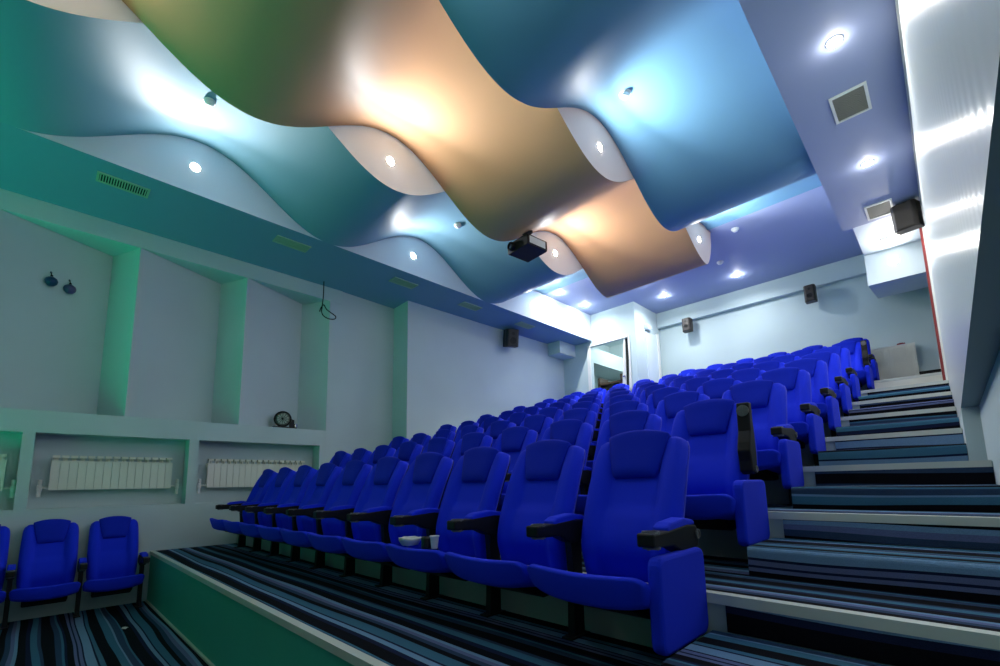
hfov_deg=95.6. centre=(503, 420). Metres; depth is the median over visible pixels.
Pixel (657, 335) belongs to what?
trim
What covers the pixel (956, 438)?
stair riser
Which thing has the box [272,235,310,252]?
ceiling vent
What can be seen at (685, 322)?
grille
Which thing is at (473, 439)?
seat
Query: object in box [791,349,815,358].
seat
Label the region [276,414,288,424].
grille
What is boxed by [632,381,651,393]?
seat
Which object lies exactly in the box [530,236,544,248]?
grille
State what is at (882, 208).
ceiling vent
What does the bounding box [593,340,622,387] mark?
wall
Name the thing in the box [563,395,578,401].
seat
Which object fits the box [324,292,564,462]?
wall
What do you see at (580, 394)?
seat
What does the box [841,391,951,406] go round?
trim
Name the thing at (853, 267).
trim
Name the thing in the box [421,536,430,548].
drink can
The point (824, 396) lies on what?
seat
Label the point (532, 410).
seat
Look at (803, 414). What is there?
seat
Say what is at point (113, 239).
beam
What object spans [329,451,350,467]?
seat
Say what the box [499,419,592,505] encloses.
seat
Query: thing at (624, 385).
seat
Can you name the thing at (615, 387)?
seat
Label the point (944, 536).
stair riser
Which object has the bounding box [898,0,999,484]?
wall
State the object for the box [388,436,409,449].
seat
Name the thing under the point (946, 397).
stair riser
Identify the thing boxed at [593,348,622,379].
window
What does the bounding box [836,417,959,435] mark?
stair step
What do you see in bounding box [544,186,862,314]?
ceiling
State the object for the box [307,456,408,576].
seat
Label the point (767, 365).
seat
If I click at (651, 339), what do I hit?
door
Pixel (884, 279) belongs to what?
ceiling
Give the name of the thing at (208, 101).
smoke detector
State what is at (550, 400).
seat
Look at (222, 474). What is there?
radiator
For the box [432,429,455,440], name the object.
seat
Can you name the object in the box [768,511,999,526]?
trim
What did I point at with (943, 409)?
trim
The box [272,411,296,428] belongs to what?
fan
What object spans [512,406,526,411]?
seat
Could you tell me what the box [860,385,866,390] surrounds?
tier
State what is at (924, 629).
trim
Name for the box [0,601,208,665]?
floor
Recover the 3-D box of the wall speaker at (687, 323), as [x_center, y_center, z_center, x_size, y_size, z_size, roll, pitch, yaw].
[4.317,-2.212,10.587,0.200,0.310,0.320,-9,-11,44]
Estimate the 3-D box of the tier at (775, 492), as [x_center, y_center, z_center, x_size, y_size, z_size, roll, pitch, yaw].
[0.700,1.408,5.559,7.378,1.441,1.000,-9,-11,44]
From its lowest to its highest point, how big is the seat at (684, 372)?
1.018 m
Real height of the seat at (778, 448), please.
1.018 m
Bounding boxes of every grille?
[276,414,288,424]
[508,330,517,345]
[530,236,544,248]
[682,318,688,330]
[805,285,813,300]
[872,342,914,349]
[892,201,913,229]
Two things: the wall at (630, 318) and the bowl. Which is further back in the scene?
the wall at (630, 318)
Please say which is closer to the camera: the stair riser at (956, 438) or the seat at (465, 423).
the stair riser at (956, 438)
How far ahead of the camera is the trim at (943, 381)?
6.07 m
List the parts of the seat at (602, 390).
backrest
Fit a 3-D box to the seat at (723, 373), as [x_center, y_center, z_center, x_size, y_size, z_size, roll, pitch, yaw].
[3.137,-0.293,6.656,0.626,1.018,0.706,-9,-11,44]
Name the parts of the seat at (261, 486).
seat, armrest, leg, backrest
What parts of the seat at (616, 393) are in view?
backrest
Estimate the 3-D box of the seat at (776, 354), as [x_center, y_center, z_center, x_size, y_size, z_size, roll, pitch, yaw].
[5.283,-0.878,8.838,0.626,1.018,0.706,-9,-11,44]
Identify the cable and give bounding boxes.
[319,281,335,319]
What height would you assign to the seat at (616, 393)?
1.018 m
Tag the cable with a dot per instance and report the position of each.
(321, 307)
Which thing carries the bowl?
on the seat at (476, 482)
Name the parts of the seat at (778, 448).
backrest, seat, armrest, leg, panel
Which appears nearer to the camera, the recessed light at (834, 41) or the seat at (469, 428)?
the recessed light at (834, 41)
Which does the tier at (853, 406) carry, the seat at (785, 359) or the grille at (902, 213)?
the seat at (785, 359)
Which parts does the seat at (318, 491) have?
seat, armrest, leg, backrest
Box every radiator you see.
[0,454,16,497]
[36,455,178,496]
[197,459,304,493]
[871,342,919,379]
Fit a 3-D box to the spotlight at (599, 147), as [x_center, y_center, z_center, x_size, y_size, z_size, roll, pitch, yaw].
[1.097,-3.105,5.152,0.016,0.116,0.116,-9,-11,44]
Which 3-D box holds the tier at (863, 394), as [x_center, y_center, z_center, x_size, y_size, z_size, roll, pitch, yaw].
[3.464,1.199,8.496,7.290,2.560,1.000,-9,-11,44]
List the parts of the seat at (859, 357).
backrest, seat, armrest, panel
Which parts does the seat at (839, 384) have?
backrest, seat, armrest, panel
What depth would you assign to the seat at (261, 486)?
5.93 m
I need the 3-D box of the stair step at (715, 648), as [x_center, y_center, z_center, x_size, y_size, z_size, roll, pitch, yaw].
[1.055,0.892,1.381,0.961,0.190,0.499,-9,-11,44]
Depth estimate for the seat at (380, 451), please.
5.90 m
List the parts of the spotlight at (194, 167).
lamp glass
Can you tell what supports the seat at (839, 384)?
on the tier at (827, 432)
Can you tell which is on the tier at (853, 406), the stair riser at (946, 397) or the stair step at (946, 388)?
the stair step at (946, 388)
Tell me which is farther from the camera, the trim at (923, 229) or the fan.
the fan
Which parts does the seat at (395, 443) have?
backrest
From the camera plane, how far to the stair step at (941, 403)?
4.95 m
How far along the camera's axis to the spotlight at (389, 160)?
5.30 m
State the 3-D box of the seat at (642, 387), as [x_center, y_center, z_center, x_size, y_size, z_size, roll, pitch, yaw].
[2.286,-0.161,7.483,0.626,1.018,0.706,-9,-11,44]
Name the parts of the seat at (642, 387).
backrest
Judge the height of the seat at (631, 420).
1.018 m
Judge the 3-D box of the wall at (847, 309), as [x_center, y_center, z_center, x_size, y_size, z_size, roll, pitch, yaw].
[6.125,-0.513,8.900,6.100,5.960,0.100,-9,-11,44]
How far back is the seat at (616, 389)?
8.11 m
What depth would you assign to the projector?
6.39 m
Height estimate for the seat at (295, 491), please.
1.018 m
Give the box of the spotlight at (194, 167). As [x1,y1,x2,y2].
[189,162,200,172]
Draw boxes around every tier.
[147,543,674,665]
[236,534,999,665]
[696,504,999,558]
[764,461,995,504]
[801,430,964,465]
[823,409,957,436]
[839,392,952,416]
[851,380,948,401]
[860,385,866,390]
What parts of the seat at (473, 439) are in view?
backrest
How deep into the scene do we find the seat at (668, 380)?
8.45 m
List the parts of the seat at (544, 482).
armrest, seat, leg, foot plate, backrest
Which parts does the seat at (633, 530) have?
armrest, leg, foot plate, seat, backrest, armrest, panel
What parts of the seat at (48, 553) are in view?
leg, armrest, seat, backrest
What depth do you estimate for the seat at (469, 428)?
6.27 m
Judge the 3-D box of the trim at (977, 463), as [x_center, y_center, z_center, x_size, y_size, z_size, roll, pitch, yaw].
[0.466,0.648,5.191,7.024,0.041,0.047,-9,-11,44]
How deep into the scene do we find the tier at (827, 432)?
4.98 m
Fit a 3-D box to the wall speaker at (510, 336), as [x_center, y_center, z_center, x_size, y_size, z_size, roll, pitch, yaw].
[0.178,-1.837,10.081,0.300,0.437,0.331,1,-8,-17]
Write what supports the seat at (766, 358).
on the tier at (863, 394)
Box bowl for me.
[399,536,420,545]
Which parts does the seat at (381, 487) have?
seat, armrest, leg, foot plate, backrest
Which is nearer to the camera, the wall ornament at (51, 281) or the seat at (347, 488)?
the seat at (347, 488)
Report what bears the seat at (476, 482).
on the tier at (391, 624)
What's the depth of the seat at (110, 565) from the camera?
5.28 m
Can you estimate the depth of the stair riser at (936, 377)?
6.80 m
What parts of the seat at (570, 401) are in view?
backrest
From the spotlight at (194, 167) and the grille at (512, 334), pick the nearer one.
the spotlight at (194, 167)
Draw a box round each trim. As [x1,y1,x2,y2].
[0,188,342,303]
[145,599,214,665]
[150,550,389,665]
[407,547,999,649]
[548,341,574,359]
[587,335,632,391]
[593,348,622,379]
[656,254,866,328]
[656,334,661,378]
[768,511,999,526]
[803,460,992,471]
[825,428,961,441]
[840,406,955,420]
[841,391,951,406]
[851,380,947,394]
[865,372,941,384]
[895,0,923,227]
[919,227,945,379]
[922,227,947,379]
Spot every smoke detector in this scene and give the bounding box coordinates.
[203,97,215,107]
[454,222,461,228]
[619,89,630,99]
[731,227,738,232]
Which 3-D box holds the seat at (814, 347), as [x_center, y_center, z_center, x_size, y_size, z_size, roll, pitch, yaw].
[5.708,-0.944,8.424,0.626,1.018,0.706,-9,-11,44]
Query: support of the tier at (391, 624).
on the floor
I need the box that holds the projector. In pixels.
[507,230,546,261]
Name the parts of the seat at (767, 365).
backrest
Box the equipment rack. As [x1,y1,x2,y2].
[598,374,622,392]
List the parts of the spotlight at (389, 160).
lamp glass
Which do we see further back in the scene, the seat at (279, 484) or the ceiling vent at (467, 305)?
the ceiling vent at (467, 305)
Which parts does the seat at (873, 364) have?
backrest, armrest, panel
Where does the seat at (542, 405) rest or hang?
on the tier at (827, 432)
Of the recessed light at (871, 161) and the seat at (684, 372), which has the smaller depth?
the recessed light at (871, 161)
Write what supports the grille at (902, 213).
attached to the wall speaker at (907, 216)
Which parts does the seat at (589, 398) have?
backrest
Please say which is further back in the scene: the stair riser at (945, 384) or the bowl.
the stair riser at (945, 384)
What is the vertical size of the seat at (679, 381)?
1.018 m
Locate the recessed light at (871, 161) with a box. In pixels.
[861,159,873,166]
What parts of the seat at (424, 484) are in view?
seat, armrest, foot plate, leg, backrest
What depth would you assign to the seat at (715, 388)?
4.93 m
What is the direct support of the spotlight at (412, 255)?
attached to the ceiling at (402, 69)
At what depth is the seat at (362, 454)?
6.27 m
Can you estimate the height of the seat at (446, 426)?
1.018 m
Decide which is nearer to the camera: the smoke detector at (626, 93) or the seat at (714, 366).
the smoke detector at (626, 93)
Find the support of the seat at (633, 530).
on the tier at (391, 624)
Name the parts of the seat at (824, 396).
backrest, seat, armrest, panel, leg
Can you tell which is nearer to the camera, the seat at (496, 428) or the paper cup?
the paper cup
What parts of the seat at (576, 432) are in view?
seat, backrest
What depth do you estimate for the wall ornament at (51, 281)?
5.50 m
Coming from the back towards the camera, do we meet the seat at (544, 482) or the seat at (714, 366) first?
the seat at (714, 366)
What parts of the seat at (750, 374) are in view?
backrest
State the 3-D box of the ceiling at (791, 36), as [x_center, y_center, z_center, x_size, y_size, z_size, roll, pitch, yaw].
[0.703,-3.878,1.579,1.110,1.310,12.560,-9,-11,44]
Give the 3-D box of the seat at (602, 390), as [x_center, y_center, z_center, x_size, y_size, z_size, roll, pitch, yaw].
[2.035,-0.290,10.575,0.626,1.018,0.706,-9,-11,44]
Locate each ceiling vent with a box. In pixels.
[96,170,150,198]
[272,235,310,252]
[389,277,417,288]
[458,301,481,310]
[514,321,534,328]
[828,81,871,124]
[864,198,892,220]
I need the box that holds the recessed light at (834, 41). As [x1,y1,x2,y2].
[825,34,842,48]
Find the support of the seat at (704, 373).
on the tier at (853, 406)
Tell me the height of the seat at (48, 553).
1.068 m
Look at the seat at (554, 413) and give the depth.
6.52 m
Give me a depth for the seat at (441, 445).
5.02 m
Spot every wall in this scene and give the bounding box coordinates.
[0,209,329,430]
[0,408,325,622]
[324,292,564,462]
[563,301,662,395]
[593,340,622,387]
[659,275,939,375]
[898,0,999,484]
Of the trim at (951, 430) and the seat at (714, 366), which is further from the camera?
the seat at (714, 366)
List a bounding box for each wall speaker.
[503,329,518,347]
[682,317,692,332]
[803,284,817,303]
[890,199,924,234]
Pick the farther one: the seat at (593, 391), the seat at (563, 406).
the seat at (593, 391)
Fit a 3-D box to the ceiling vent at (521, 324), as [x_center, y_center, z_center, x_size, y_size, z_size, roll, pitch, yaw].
[0.471,-2.088,9.948,0.210,0.014,0.460,-9,-11,44]
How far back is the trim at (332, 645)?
2.60 m
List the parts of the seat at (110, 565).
leg, armrest, backrest, seat, leg, armrest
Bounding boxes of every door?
[623,338,630,389]
[645,331,658,382]
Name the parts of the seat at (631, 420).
seat, leg, armrest, backrest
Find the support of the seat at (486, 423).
on the tier at (775, 492)
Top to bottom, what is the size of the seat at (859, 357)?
1.018 m
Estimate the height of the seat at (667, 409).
1.018 m
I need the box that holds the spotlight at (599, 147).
[597,142,601,152]
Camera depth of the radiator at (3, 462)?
5.04 m
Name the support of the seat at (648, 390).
on the tier at (807, 456)
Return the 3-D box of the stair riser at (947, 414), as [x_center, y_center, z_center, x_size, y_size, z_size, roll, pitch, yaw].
[3.998,0.001,4.570,0.818,0.105,0.010,-9,-11,44]
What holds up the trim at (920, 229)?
attached to the wall at (951, 48)
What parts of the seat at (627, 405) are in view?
seat, leg, armrest, backrest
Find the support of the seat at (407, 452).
on the tier at (722, 574)
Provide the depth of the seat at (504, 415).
8.57 m
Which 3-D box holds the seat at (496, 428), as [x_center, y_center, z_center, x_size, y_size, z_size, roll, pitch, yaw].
[-0.228,0.481,5.659,0.626,1.018,0.706,-9,-11,44]
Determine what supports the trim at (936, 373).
attached to the tier at (864, 387)
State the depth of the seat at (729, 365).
8.72 m
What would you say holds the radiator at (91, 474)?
attached to the wall at (30, 439)
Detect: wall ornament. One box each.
[44,271,57,286]
[63,279,76,293]
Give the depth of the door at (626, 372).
10.48 m
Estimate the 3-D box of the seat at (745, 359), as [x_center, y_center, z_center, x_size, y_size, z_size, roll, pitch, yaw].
[4.857,-0.812,9.252,0.626,1.018,0.706,-9,-11,44]
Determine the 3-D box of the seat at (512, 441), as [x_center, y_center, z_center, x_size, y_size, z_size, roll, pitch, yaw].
[-0.074,0.541,4.085,0.626,1.018,0.706,-9,-11,44]
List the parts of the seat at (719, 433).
backrest, seat, armrest, panel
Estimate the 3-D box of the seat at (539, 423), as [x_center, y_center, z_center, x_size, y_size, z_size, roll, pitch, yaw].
[0.197,0.415,5.245,0.626,1.018,0.706,-9,-11,44]
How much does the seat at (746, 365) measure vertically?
1.018 m
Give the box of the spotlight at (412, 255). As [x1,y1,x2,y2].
[410,252,415,258]
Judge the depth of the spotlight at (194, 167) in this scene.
5.34 m
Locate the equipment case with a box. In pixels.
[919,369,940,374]
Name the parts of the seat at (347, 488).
seat, armrest, leg, backrest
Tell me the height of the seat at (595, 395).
1.018 m
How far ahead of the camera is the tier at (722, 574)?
2.11 m
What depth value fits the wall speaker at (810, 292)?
8.80 m
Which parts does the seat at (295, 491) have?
seat, armrest, leg, backrest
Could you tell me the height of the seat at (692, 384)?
1.018 m
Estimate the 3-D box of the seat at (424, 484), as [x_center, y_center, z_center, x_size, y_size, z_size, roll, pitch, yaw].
[-0.770,0.733,3.339,0.626,1.018,0.706,-9,-11,44]
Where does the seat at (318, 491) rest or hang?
on the tier at (391, 624)
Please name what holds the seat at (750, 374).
on the tier at (807, 456)
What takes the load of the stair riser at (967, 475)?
on the stair step at (978, 497)
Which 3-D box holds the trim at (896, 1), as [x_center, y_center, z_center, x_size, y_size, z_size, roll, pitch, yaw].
[1.069,-3.189,1.486,0.011,0.085,13.060,-9,-11,44]
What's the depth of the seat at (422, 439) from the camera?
7.01 m
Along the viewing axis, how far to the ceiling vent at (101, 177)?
5.13 m
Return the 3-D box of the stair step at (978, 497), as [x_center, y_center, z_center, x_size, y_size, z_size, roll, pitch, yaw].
[2.447,0.508,2.873,0.961,0.190,0.499,-9,-11,44]
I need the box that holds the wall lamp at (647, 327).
[644,324,651,330]
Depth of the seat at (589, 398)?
7.26 m
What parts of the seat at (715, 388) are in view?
backrest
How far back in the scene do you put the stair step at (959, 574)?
1.97 m
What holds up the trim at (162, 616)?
attached to the tier at (391, 624)
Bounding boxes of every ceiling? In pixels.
[0,0,821,344]
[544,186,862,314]
[738,0,919,230]
[853,216,927,297]
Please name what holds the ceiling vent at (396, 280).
in the ceiling at (402, 69)
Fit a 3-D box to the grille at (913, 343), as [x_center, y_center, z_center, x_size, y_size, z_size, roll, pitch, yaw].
[6.825,-1.299,8.113,0.800,0.012,0.085,-9,-11,44]
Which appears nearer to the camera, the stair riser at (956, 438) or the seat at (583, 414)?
the stair riser at (956, 438)
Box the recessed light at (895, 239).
[880,234,901,247]
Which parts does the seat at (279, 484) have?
seat, armrest, leg, backrest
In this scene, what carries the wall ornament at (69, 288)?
hanging from the wall at (142, 334)
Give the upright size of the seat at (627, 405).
1.018 m
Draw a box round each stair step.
[661,630,888,665]
[747,538,999,603]
[791,484,999,512]
[818,443,968,465]
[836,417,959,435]
[849,399,954,415]
[858,386,950,400]
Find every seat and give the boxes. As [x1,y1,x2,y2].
[0,519,80,629]
[0,524,9,602]
[73,516,149,617]
[210,469,277,547]
[223,467,295,551]
[239,465,317,556]
[257,463,342,561]
[280,460,372,568]
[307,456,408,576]
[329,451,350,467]
[341,452,453,586]
[345,448,371,465]
[367,445,395,466]
[385,446,509,599]
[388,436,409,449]
[393,441,423,466]
[410,433,431,448]
[421,437,454,457]
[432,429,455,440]
[438,424,456,432]
[439,432,492,508]
[444,439,584,616]
[451,425,483,457]
[454,421,478,440]
[476,414,492,426]
[480,416,502,433]
[485,420,515,447]
[493,426,537,510]
[498,410,515,419]
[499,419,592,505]
[507,412,530,425]
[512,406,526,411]
[520,414,552,440]
[522,406,541,414]
[526,430,708,655]
[534,402,549,408]
[536,407,562,422]
[543,398,556,403]
[548,402,569,414]
[557,398,574,406]
[558,408,596,442]
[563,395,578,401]
[569,401,598,426]
[570,392,584,398]
[575,396,600,418]
[575,410,661,515]
[581,393,601,410]
[584,390,602,406]
[586,400,647,467]
[591,388,606,401]
[592,394,639,443]
[595,391,634,429]
[598,388,630,419]
[599,386,627,412]
[601,384,629,407]
[632,379,653,388]
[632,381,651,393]
[635,382,657,397]
[640,384,670,403]
[646,387,685,413]
[655,391,709,434]
[658,374,676,383]
[661,375,681,385]
[669,376,695,387]
[671,399,769,563]
[678,369,694,375]
[680,377,712,390]
[687,369,705,375]
[694,369,715,377]
[696,378,741,398]
[706,364,722,370]
[708,369,737,378]
[717,363,737,369]
[722,380,803,505]
[727,368,765,381]
[730,362,754,370]
[736,358,754,363]
[752,356,773,363]
[752,361,784,371]
[756,367,825,465]
[768,352,790,357]
[771,355,800,363]
[781,358,840,436]
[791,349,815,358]
[801,351,852,416]
[803,345,825,349]
[815,346,860,401]
[832,340,874,389]
[841,337,879,380]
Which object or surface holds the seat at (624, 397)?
on the tier at (775, 492)
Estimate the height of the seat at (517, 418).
1.018 m
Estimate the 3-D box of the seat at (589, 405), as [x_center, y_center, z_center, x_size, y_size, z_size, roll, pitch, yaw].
[0.894,0.223,5.991,0.626,1.018,0.706,-9,-11,44]
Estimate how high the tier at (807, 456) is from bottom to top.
1.721 m
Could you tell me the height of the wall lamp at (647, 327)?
0.125 m
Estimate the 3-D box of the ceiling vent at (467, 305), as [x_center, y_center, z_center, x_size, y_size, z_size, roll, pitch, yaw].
[-0.645,-2.223,8.824,0.210,0.014,0.460,-9,-11,44]
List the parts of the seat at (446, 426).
backrest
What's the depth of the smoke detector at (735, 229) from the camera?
7.46 m
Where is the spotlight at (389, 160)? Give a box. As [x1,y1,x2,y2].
[386,156,394,166]
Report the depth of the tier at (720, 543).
2.78 m
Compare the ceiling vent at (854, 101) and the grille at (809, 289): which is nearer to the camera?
the ceiling vent at (854, 101)
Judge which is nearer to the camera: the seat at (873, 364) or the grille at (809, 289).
the seat at (873, 364)
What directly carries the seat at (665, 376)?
on the tier at (863, 394)
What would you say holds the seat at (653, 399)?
on the tier at (775, 492)
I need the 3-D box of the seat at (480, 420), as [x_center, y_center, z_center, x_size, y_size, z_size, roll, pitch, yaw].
[-0.536,0.361,8.807,0.626,1.018,0.706,-9,-11,44]
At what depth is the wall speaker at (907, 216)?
5.59 m
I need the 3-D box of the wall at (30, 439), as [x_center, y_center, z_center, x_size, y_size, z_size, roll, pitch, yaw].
[-6.140,1.022,4.752,0.840,2.345,8.280,-9,-11,44]
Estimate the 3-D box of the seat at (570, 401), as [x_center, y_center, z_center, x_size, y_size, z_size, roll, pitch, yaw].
[1.011,0.037,8.725,0.626,1.018,0.706,-9,-11,44]
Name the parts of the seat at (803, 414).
backrest, seat, armrest, panel, leg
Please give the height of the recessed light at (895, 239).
0.014 m
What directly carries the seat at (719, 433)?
on the tier at (722, 574)
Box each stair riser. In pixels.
[725,605,999,665]
[783,519,999,550]
[815,467,995,485]
[835,433,963,449]
[849,411,956,425]
[860,395,952,408]
[867,383,948,394]
[874,375,942,388]
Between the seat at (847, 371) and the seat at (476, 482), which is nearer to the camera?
the seat at (476, 482)
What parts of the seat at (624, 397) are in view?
armrest, backrest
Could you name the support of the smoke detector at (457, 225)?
attached to the ceiling at (402, 69)
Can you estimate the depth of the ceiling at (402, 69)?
4.98 m
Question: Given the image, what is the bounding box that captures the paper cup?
[430,535,438,548]
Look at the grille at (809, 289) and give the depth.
8.79 m
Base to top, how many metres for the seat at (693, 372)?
1.018 m
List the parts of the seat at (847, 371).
backrest, seat, armrest, panel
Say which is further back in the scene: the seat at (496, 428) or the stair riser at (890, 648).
the seat at (496, 428)
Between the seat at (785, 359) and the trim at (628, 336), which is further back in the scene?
the trim at (628, 336)
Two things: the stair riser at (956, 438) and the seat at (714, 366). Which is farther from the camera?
the seat at (714, 366)
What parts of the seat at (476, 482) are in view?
armrest, seat, leg, foot plate, backrest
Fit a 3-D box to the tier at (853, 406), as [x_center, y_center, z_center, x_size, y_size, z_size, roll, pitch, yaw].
[2.765,1.252,7.770,7.290,2.280,1.000,-9,-11,44]
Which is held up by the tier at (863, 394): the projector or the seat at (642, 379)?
the seat at (642, 379)
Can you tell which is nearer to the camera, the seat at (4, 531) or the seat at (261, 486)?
the seat at (4, 531)
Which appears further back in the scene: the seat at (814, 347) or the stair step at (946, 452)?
the seat at (814, 347)

